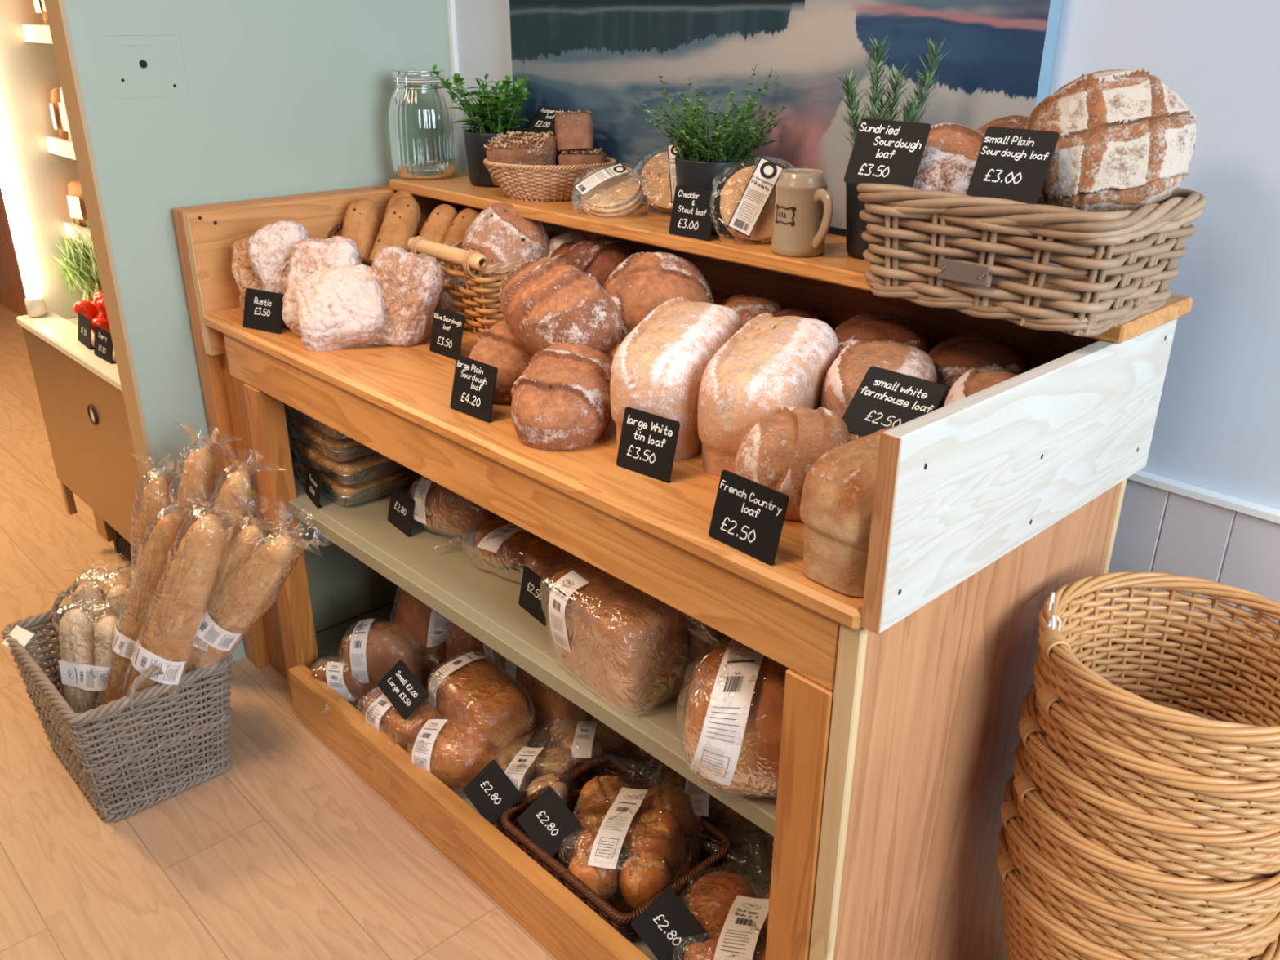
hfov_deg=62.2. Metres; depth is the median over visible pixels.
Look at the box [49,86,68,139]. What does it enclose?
packet
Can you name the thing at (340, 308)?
loaf
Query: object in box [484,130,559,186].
loaf
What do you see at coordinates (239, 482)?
baguette
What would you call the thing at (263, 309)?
price sign
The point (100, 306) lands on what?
cherry tomato
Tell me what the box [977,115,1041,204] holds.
loaf
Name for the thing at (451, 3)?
trim
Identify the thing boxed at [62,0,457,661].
wall
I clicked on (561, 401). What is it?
loaf
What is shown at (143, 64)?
wall holes
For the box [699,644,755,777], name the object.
print
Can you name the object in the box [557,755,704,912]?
buns
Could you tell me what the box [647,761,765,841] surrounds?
buns
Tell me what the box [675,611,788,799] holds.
loaf
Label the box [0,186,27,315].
wall
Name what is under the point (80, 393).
shelving unit
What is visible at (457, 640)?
loaf
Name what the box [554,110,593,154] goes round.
loaf
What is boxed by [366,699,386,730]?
print
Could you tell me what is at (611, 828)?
print
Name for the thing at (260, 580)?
baguette
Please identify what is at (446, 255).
wicker basket
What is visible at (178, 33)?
trim
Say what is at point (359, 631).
print
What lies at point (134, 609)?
baguette
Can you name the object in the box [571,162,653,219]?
pack
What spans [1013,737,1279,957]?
round wicker basket
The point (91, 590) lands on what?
baguettes
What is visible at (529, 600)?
price sign
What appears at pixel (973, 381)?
loaf
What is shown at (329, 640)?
shelf
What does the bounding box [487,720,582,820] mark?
rolls
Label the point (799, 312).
loaf
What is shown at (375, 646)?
loaf
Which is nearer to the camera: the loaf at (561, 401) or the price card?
the loaf at (561, 401)
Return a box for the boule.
[1024,67,1196,211]
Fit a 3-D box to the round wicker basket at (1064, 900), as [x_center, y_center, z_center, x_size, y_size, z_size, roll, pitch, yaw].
[0.638,0.614,1.412,0.346,0.405,0.346,-13,27,-27]
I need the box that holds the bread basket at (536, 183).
[483,156,616,201]
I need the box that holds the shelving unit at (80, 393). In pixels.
[0,0,142,565]
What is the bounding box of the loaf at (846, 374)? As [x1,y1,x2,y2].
[820,339,937,416]
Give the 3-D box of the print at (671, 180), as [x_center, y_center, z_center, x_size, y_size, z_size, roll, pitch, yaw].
[0.068,-0.546,1.881,0.068,0.116,0.007,-23,-9,0]
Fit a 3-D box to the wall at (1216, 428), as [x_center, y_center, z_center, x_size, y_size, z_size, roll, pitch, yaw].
[1.066,-0.456,1.043,0.120,2.800,4.410,-21,31,-39]
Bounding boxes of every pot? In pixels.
[463,128,524,186]
[675,153,755,235]
[845,182,892,259]
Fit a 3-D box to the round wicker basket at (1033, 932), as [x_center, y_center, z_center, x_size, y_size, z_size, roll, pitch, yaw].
[0.639,0.678,1.436,0.346,0.405,0.346,-16,28,-32]
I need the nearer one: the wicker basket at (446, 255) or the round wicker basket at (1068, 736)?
the round wicker basket at (1068, 736)
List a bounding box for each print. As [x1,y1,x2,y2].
[67,668,107,688]
[113,634,133,656]
[132,648,179,680]
[200,622,234,648]
[328,665,342,687]
[351,623,367,679]
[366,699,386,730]
[413,722,438,768]
[414,477,426,518]
[428,652,481,702]
[431,610,448,641]
[497,524,515,532]
[506,751,534,785]
[550,579,573,646]
[573,162,630,195]
[576,722,592,738]
[595,795,637,857]
[666,143,686,203]
[688,782,706,811]
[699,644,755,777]
[720,902,759,953]
[726,155,784,237]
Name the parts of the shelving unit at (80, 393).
price rail, panel, price rail, leg, price rail, panel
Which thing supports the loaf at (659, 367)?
on the display stand
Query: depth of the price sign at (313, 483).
2.11 m
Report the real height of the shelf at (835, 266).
0.022 m
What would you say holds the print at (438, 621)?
attached to the loaf at (428, 625)
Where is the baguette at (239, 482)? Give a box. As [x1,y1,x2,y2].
[168,442,282,762]
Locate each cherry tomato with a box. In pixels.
[73,300,96,319]
[91,316,110,334]
[93,289,102,299]
[93,293,103,307]
[93,312,106,319]
[96,297,106,316]
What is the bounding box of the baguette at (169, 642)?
[102,484,248,781]
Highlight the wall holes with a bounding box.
[121,59,176,87]
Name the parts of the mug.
handle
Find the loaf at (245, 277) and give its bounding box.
[231,236,261,312]
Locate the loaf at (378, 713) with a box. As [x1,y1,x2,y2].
[322,672,440,750]
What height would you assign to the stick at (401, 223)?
0.183 m
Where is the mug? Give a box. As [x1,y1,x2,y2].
[770,168,832,257]
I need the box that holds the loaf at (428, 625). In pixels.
[390,586,448,679]
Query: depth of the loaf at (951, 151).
1.31 m
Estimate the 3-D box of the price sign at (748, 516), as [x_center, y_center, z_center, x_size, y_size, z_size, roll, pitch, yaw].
[0.122,0.043,1.175,0.031,0.086,0.098,-19,30,-38]
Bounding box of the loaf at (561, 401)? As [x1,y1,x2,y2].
[511,343,613,451]
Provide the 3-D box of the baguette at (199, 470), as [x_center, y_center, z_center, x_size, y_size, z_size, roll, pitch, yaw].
[-0.894,0.212,2.113,0.270,0.655,0.120,-16,29,-33]
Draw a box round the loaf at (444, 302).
[435,271,494,321]
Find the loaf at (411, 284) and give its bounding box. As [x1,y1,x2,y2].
[370,244,444,346]
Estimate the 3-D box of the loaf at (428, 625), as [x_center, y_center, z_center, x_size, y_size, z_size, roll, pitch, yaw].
[-0.445,0.279,2.283,0.201,0.332,0.125,1,24,1]
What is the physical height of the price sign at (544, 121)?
0.074 m
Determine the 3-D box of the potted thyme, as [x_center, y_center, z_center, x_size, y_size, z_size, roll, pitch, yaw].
[0.116,-0.538,1.730,0.228,0.258,0.250,7,25,15]
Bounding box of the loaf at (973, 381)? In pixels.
[943,368,1017,406]
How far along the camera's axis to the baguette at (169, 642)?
1.87 m
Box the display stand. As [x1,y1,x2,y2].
[172,171,1193,959]
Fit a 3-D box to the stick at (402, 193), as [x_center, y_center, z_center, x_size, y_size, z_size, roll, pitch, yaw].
[-0.508,-0.516,2.236,0.070,0.166,0.168,1,24,2]
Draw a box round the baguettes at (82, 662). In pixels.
[49,589,124,726]
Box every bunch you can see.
[48,213,98,302]
[63,218,102,297]
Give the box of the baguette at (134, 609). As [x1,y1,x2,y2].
[88,487,204,758]
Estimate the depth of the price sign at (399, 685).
2.04 m
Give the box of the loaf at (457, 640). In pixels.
[443,619,482,662]
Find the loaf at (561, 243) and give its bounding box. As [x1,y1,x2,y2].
[546,231,587,257]
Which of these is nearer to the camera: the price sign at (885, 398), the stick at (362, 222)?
the price sign at (885, 398)
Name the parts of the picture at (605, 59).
stretcher frame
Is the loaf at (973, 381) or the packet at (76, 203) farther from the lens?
the packet at (76, 203)
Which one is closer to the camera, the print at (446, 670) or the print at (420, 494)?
the print at (420, 494)
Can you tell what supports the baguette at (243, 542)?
in the wicker basket at (207, 756)
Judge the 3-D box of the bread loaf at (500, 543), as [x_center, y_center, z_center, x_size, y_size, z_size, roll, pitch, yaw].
[-0.213,0.123,1.872,0.302,0.109,0.148,16,28,31]
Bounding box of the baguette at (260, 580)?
[191,502,329,670]
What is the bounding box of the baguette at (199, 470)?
[168,422,244,524]
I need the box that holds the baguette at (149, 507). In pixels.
[129,453,184,596]
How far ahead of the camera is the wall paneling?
1.49 m
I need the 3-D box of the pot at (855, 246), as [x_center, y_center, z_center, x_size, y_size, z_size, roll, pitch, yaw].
[0.346,-0.391,1.571,0.090,0.118,0.090,-21,31,-39]
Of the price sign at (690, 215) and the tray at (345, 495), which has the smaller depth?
the price sign at (690, 215)
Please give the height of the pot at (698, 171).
0.118 m
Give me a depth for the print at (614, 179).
1.89 m
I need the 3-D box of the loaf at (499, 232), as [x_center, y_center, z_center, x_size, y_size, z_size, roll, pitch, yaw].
[-0.259,-0.446,2.044,0.170,0.169,0.137,-3,24,-8]
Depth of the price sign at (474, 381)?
1.56 m
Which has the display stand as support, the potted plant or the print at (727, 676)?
the potted plant
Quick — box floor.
[0,302,1007,959]
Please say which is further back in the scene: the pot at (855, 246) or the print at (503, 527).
the print at (503, 527)
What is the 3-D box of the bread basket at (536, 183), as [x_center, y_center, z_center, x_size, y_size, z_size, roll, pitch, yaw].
[-0.175,-0.590,2.077,0.258,0.074,0.188,0,24,0]
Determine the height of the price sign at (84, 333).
0.074 m
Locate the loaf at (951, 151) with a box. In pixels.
[907,123,984,226]
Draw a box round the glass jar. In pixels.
[388,68,458,178]
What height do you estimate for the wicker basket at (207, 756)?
0.316 m
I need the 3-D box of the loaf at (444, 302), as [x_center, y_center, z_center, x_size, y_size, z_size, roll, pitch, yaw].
[-0.337,-0.350,2.024,0.143,0.087,0.100,17,28,32]
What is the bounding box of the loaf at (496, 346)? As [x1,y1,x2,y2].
[469,318,533,404]
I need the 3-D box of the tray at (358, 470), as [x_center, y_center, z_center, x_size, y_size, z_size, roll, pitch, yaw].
[-0.608,-0.049,2.184,0.278,0.108,0.192,17,29,34]
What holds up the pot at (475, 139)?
attached to the potted plant
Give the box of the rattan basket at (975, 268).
[856,182,1207,336]
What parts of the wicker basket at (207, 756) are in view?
handle, handle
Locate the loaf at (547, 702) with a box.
[502,656,597,746]
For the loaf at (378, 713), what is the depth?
2.05 m
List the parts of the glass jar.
glass lid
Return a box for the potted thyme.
[635,63,786,235]
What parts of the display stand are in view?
infill panel, leg, panel, kick rail, leg, panel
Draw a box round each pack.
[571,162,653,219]
[631,143,689,217]
[708,155,795,244]
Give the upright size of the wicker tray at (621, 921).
0.073 m
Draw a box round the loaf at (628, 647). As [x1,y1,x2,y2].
[539,555,695,716]
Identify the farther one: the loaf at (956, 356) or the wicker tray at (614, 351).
the wicker tray at (614, 351)
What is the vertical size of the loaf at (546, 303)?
0.141 m
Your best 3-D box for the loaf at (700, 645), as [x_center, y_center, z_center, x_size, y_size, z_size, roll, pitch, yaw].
[0.064,0.167,1.612,0.155,0.189,0.256,-17,29,-34]
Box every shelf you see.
[288,458,776,836]
[315,602,773,959]
[389,171,1193,343]
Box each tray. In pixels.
[284,403,350,439]
[284,405,377,462]
[288,431,405,485]
[291,454,412,506]
[500,754,732,941]
[610,343,619,356]
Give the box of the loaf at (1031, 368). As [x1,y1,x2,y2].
[1025,363,1044,372]
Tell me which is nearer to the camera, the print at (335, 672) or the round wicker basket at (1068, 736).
the round wicker basket at (1068, 736)
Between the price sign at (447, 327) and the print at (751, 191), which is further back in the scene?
the price sign at (447, 327)
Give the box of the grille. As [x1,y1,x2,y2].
[113,530,137,565]
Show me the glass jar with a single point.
(451, 168)
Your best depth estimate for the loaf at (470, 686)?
2.02 m
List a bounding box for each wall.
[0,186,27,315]
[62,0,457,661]
[454,0,1279,510]
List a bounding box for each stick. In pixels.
[341,197,380,259]
[368,195,421,260]
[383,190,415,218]
[441,208,479,271]
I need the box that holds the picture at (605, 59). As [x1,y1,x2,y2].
[509,0,1062,244]
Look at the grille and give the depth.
2.89 m
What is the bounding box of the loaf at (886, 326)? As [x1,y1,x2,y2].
[834,311,933,355]
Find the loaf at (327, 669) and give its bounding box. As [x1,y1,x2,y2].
[308,655,426,709]
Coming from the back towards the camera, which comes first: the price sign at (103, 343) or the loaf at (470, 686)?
the price sign at (103, 343)
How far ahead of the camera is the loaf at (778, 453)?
1.23 m
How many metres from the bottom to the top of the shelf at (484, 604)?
0.030 m
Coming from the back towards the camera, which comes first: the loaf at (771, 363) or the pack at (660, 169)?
the pack at (660, 169)
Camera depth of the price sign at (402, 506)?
2.00 m
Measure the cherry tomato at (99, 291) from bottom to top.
0.048 m
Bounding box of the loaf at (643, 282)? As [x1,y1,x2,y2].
[603,251,714,344]
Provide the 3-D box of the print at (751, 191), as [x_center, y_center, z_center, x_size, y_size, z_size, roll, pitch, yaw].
[0.179,-0.438,1.643,0.088,0.124,0.007,1,5,3]
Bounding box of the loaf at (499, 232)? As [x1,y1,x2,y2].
[461,202,548,292]
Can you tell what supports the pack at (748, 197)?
on the display stand
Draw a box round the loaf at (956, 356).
[928,333,1031,409]
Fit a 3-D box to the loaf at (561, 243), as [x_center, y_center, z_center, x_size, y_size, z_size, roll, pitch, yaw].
[-0.130,-0.422,2.067,0.129,0.121,0.111,-1,24,-3]
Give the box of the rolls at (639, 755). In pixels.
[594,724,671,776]
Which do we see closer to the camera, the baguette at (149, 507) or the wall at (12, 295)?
the baguette at (149, 507)
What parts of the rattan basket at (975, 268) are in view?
name plate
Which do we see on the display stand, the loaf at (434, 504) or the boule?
the loaf at (434, 504)
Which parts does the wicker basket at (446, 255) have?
handle, handle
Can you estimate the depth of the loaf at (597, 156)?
2.01 m
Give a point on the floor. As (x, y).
(286, 852)
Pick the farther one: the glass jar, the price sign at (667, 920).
the glass jar
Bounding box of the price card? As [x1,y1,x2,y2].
[2,625,34,648]
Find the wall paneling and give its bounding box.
[1099,479,1279,648]
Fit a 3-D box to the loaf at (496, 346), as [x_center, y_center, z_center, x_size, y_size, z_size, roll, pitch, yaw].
[-0.189,-0.189,1.661,0.141,0.130,0.175,15,28,31]
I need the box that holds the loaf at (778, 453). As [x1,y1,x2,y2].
[733,406,862,521]
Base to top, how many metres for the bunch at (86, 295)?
0.276 m
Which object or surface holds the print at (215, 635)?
attached to the baguette at (260, 580)
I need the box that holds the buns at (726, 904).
[671,832,773,959]
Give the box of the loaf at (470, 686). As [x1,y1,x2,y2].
[426,650,553,766]
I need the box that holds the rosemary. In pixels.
[836,34,951,259]
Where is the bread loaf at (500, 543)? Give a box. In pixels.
[435,514,573,583]
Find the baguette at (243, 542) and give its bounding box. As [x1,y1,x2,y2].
[153,489,300,760]
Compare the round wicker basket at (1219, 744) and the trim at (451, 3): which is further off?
the trim at (451, 3)
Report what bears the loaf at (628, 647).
on the display stand
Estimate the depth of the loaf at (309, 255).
1.93 m
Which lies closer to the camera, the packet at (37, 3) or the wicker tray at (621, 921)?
the wicker tray at (621, 921)
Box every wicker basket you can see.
[1,582,232,822]
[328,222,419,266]
[407,222,604,333]
[996,824,1279,959]
[1000,773,1279,959]
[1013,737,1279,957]
[1017,683,1279,908]
[1033,622,1279,879]
[1038,571,1279,812]
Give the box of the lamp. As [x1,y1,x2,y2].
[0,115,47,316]
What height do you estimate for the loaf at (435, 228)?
0.155 m
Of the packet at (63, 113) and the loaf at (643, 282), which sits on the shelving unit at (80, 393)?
the packet at (63, 113)
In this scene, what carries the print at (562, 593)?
attached to the loaf at (628, 647)
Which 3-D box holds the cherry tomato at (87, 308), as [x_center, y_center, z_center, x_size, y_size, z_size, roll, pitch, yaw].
[-1.341,-0.411,2.566,0.048,0.048,0.048,-10,26,-22]
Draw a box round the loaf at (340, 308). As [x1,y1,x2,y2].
[294,263,386,351]
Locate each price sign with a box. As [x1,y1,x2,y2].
[77,311,93,350]
[93,325,116,364]
[243,288,284,333]
[305,466,322,508]
[377,659,428,719]
[387,485,415,537]
[429,306,464,359]
[449,355,497,422]
[462,760,521,825]
[516,786,582,856]
[518,565,547,626]
[526,106,570,136]
[616,406,679,483]
[631,886,708,959]
[668,185,718,241]
[708,470,788,565]
[842,365,947,436]
[843,118,931,187]
[965,126,1059,204]
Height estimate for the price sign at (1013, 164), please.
0.089 m
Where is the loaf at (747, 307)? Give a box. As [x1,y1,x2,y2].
[720,293,782,326]
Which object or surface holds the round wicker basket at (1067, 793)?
on the round wicker basket at (1215, 905)
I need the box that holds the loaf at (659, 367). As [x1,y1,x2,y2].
[609,297,742,459]
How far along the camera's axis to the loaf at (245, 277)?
2.03 m
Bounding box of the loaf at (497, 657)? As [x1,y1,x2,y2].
[479,640,504,675]
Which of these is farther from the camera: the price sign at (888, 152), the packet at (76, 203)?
the packet at (76, 203)
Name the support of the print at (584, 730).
on the bread
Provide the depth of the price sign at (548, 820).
1.77 m
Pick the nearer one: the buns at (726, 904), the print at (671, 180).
the buns at (726, 904)
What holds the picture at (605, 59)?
attached to the wall at (1216, 428)
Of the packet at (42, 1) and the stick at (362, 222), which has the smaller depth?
the stick at (362, 222)
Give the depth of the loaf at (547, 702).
2.06 m
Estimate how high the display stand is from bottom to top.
1.066 m
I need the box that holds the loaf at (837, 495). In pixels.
[800,426,896,596]
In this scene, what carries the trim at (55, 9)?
attached to the wall at (285, 97)
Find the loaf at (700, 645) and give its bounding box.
[687,618,726,666]
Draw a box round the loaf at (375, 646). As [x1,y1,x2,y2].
[337,617,439,688]
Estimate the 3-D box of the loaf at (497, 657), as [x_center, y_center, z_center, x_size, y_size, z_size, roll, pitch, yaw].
[-0.241,0.369,2.240,0.193,0.215,0.155,19,30,36]
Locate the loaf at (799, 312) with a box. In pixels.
[771,307,833,329]
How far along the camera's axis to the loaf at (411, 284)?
1.88 m
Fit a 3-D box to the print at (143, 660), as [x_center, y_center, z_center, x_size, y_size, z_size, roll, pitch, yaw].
[-0.884,0.333,1.925,0.091,0.042,0.016,29,22,2]
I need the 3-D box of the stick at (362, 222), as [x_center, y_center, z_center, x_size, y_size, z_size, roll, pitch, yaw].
[-0.584,-0.491,2.206,0.075,0.171,0.161,1,24,1]
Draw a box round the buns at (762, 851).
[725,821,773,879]
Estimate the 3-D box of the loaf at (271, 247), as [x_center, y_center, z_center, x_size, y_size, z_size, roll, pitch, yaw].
[-0.669,-0.391,2.013,0.131,0.192,0.099,2,24,4]
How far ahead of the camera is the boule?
1.20 m
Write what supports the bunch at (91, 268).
on the shelving unit at (80, 393)
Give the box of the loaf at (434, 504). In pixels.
[407,475,502,538]
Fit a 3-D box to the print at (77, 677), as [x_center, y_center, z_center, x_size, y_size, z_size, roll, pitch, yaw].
[-1.071,0.384,2.059,0.084,0.037,0.008,6,18,4]
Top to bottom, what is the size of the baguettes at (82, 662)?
0.295 m
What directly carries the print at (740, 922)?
on the buns at (726, 904)
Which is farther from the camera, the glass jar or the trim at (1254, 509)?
the glass jar
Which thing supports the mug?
on the display stand
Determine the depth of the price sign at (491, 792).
1.86 m
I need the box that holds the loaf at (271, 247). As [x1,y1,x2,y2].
[248,220,309,324]
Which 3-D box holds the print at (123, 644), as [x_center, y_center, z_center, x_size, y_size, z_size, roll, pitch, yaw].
[-0.969,0.317,2.015,0.080,0.030,0.017,25,18,3]
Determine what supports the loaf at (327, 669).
on the display stand
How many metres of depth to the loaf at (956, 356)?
1.43 m
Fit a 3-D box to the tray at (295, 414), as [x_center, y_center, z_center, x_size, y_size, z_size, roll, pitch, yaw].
[-0.635,-0.144,2.133,0.233,0.106,0.288,-21,32,-40]
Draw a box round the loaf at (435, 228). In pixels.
[418,204,457,243]
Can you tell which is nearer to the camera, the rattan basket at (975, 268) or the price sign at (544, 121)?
the rattan basket at (975, 268)
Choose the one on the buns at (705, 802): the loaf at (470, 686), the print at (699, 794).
the print at (699, 794)
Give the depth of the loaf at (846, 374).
1.36 m
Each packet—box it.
[33,0,48,25]
[40,0,46,12]
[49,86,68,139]
[57,87,71,141]
[66,180,88,226]
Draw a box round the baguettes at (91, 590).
[58,562,135,697]
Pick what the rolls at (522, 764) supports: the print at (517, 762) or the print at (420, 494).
the print at (517, 762)
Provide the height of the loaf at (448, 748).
0.134 m
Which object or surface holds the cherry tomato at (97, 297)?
on the cherry tomato at (98, 314)
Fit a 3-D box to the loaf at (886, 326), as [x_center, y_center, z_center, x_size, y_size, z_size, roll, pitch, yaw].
[0.361,-0.177,1.602,0.172,0.147,0.150,3,24,6]
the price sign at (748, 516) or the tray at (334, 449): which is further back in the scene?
the tray at (334, 449)
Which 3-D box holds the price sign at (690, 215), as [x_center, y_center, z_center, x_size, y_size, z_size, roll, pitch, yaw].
[0.089,-0.429,1.714,0.029,0.083,0.090,-21,32,-40]
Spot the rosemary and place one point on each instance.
(855, 246)
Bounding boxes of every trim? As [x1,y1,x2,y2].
[44,0,153,492]
[102,33,189,98]
[447,0,464,172]
[1127,470,1279,640]
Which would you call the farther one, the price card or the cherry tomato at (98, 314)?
the cherry tomato at (98, 314)
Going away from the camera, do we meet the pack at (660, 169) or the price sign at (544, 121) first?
the pack at (660, 169)
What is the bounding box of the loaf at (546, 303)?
[499,258,622,355]
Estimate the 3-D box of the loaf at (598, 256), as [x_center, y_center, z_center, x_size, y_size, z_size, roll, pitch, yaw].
[-0.066,-0.370,1.976,0.178,0.161,0.162,-6,24,-14]
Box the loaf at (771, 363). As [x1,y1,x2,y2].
[697,312,839,477]
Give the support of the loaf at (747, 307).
on the display stand
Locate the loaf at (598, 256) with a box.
[561,236,636,288]
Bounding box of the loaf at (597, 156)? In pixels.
[557,147,606,167]
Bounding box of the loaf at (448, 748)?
[383,713,500,795]
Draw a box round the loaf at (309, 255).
[282,235,363,337]
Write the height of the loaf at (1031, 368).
0.123 m
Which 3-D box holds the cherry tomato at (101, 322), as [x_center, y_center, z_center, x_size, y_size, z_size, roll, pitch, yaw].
[-1.284,-0.365,2.532,0.048,0.048,0.047,-1,24,-2]
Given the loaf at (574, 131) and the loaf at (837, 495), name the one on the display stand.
the loaf at (837, 495)
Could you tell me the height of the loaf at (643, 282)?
0.171 m
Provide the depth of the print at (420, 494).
1.96 m
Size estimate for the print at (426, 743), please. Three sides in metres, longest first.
0.076 x 0.040 x 0.034 m

